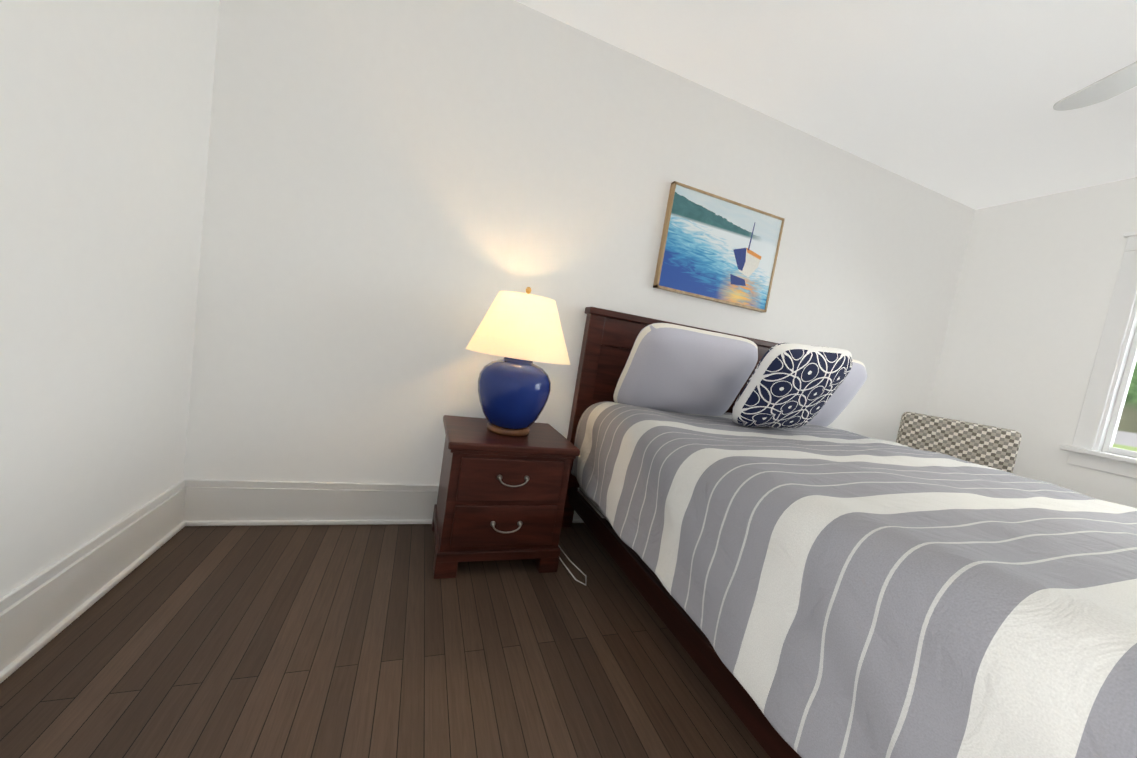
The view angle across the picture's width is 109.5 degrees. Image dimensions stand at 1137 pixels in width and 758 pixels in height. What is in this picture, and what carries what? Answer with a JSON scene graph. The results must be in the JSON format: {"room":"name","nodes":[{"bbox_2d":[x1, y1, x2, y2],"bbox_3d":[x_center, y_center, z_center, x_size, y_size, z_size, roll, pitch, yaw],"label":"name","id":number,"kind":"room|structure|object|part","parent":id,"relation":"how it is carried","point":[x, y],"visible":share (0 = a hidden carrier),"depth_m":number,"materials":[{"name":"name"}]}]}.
{"room":"bedroom","nodes":[
{"label":"bedroom","id":0,"kind":"room"},
{"bbox_2d":[0,0,219,597],"bbox_3d":[-0.858,-0.373,-0.202,0.150,2.440,3.670,7,5,-20],"label":"wall","id":1,"kind":"structure","parent":0,"point":[105,111],"depth_m":1.07,"materials":[{"name":"paint"}]},
{"bbox_2d":[0,479,187,683],"bbox_3d":[-0.949,0.744,-0.074,0.030,0.190,3.670,7,5,-20],"label":"baseboard","id":2,"kind":"structure","parent":1,"relation":"attached to","point":[40,610],"depth_m":1.13,"materials":[{"name":"paint"}]},
{"bbox_2d":[0,523,769,757],"bbox_3d":[1.155,1.152,0.733,4.900,0.100,3.970,7,5,-20],"label":"floor","id":3,"kind":"structure","parent":0,"point":[324,641],"depth_m":1.13,"materials":[{"name":"brown wood"}]},
{"bbox_2d":[432,415,579,578],"bbox_3d":[-0.311,0.500,1.803,0.529,0.545,0.473,7,5,-20],"label":"nightstand","id":4,"kind":"object","parent":3,"relation":"on","point":[501,497],"visible":0.98,"depth_m":1.60,"materials":[{"name":"brown wood"}]},
{"bbox_2d":[466,287,569,435],"bbox_3d":[-0.219,-0.084,1.759,0.455,0.638,0.455,12,6,27],"label":"lamp","id":5,"kind":"object","parent":4,"relation":"on","point":[519,332],"depth_m":1.63,"materials":[{"name":"blue ceramic"}]},
{"bbox_3d":[-0.197,-0.228,1.746,0.456,0.260,0.456,7,5,-20],"label":"lamp shade","id":6,"kind":"part","parent":5,"relation":"part of","materials":[{"name":"fabric"}]},
{"bbox_2d":[558,545,586,585],"bbox_3d":[-0.008,0.563,1.877,0.063,0.498,0.565,6,6,-26],"label":"cord","id":7,"kind":"object","parent":3,"relation":"on","point":[558,545],"depth_m":1.75,"materials":[{"name":"white plastic"}]},
{"bbox_3d":[0.005,0.565,1.883,0.081,0.498,0.563,7,5,-20],"label":"cord","id":8,"kind":"part","parent":7,"relation":"part of","materials":[{"name":"white plastic"}]},
{"bbox_2d":[561,307,1136,757],"bbox_3d":[1.135,0.443,1.430,1.750,1.170,2.134,7,5,-20],"label":"bed","id":9,"kind":"object","parent":3,"relation":"on","point":[823,591],"visible":0.98,"depth_m":0.87,"materials":[{"name":"grey fabric"}]},
{"bbox_2d":[613,322,757,419],"bbox_3d":[0.574,-0.022,1.959,0.675,0.443,0.324,7,5,-20],"label":"pillow","id":10,"kind":"object","parent":9,"relation":"on","point":[672,370],"depth_m":1.83,"materials":[{"name":"grey fabric"}]},
{"bbox_2d":[896,412,1021,472],"bbox_3d":[2.356,0.697,2.472,0.570,0.870,0.660,12,6,34],"label":"chair","id":11,"kind":"object","parent":3,"relation":"on","point":[989,446],"visible":0.21,"depth_m":2.59,"materials":[{"name":"beige fabric"}]},
{"bbox_2d":[184,0,974,484],"bbox_3d":[0.717,-0.354,2.407,4.900,2.440,0.150,7,5,-20],"label":"wall","id":12,"kind":"structure","parent":0,"point":[400,194],"depth_m":1.84,"materials":[{"name":"paint"}]},
{"bbox_2d":[184,479,604,525],"bbox_3d":[0.572,0.765,2.420,4.600,0.190,0.030,7,5,-20],"label":"baseboard","id":13,"kind":"structure","parent":12,"relation":"attached to","point":[232,503],"depth_m":1.77,"materials":[{"name":"paint"}]},
{"bbox_2d":[653,181,784,311],"bbox_3d":[0.879,-0.731,2.307,0.785,0.560,0.036,7,5,-20],"label":"painting","id":14,"kind":"object","parent":12,"relation":"attached to","point":[715,248],"visible":1,"depth_m":2.28,"materials":[{"name":"paper"}]},
{"bbox_2d":[515,0,1136,209],"bbox_3d":[1.548,-1.348,0.514,4.900,0.100,3.970,7,5,-20],"label":"ceiling","id":15,"kind":"structure","parent":0,"point":[956,100],"depth_m":1.89,"materials":[{"name":"paint"}]},
{"bbox_2d":[1053,61,1136,110],"bbox_3d":[1.903,-0.988,0.829,1.332,0.550,1.356,7,5,-20],"label":"ceiling fan","id":16,"kind":"object","parent":15,"relation":"hanging from","point":[1118,82],"visible":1,"depth_m":1.42,"materials":[{"name":"white plastic"}]},
{"bbox_2d":[927,177,1136,507],"bbox_3d":[3.561,0.178,1.450,0.150,2.440,3.670,7,5,-20],"label":"wall","id":17,"kind":"structure","parent":0,"point":[1034,293],"depth_m":2.64,"materials":[{"name":"paint"}]},
{"bbox_2d":[1060,231,1136,478],"bbox_3d":[3.516,0.236,1.458,0.215,1.910,2.160,7,5,-20],"label":"window","id":18,"kind":"structure","parent":17,"relation":"in","point":[1083,453],"depth_m":2.34,"materials":[{"name":"paint"}]},
{"bbox_3d":[3.511,0.298,1.450,0.096,1.788,1.935,7,5,-20],"label":"window sash","id":19,"kind":"part","parent":18,"relation":"part of","materials":[{"name":"white wood"}]},
{"label":"outside","id":20,"kind":"structure","parent":0,"visible":0},
{"bbox_2d":[1113,361,1136,451],"bbox_3d":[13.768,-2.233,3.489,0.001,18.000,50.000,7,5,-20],"label":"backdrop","id":21,"kind":"structure","parent":20,"point":[1129,424],"depth_m":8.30,"materials":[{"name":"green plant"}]}
]}

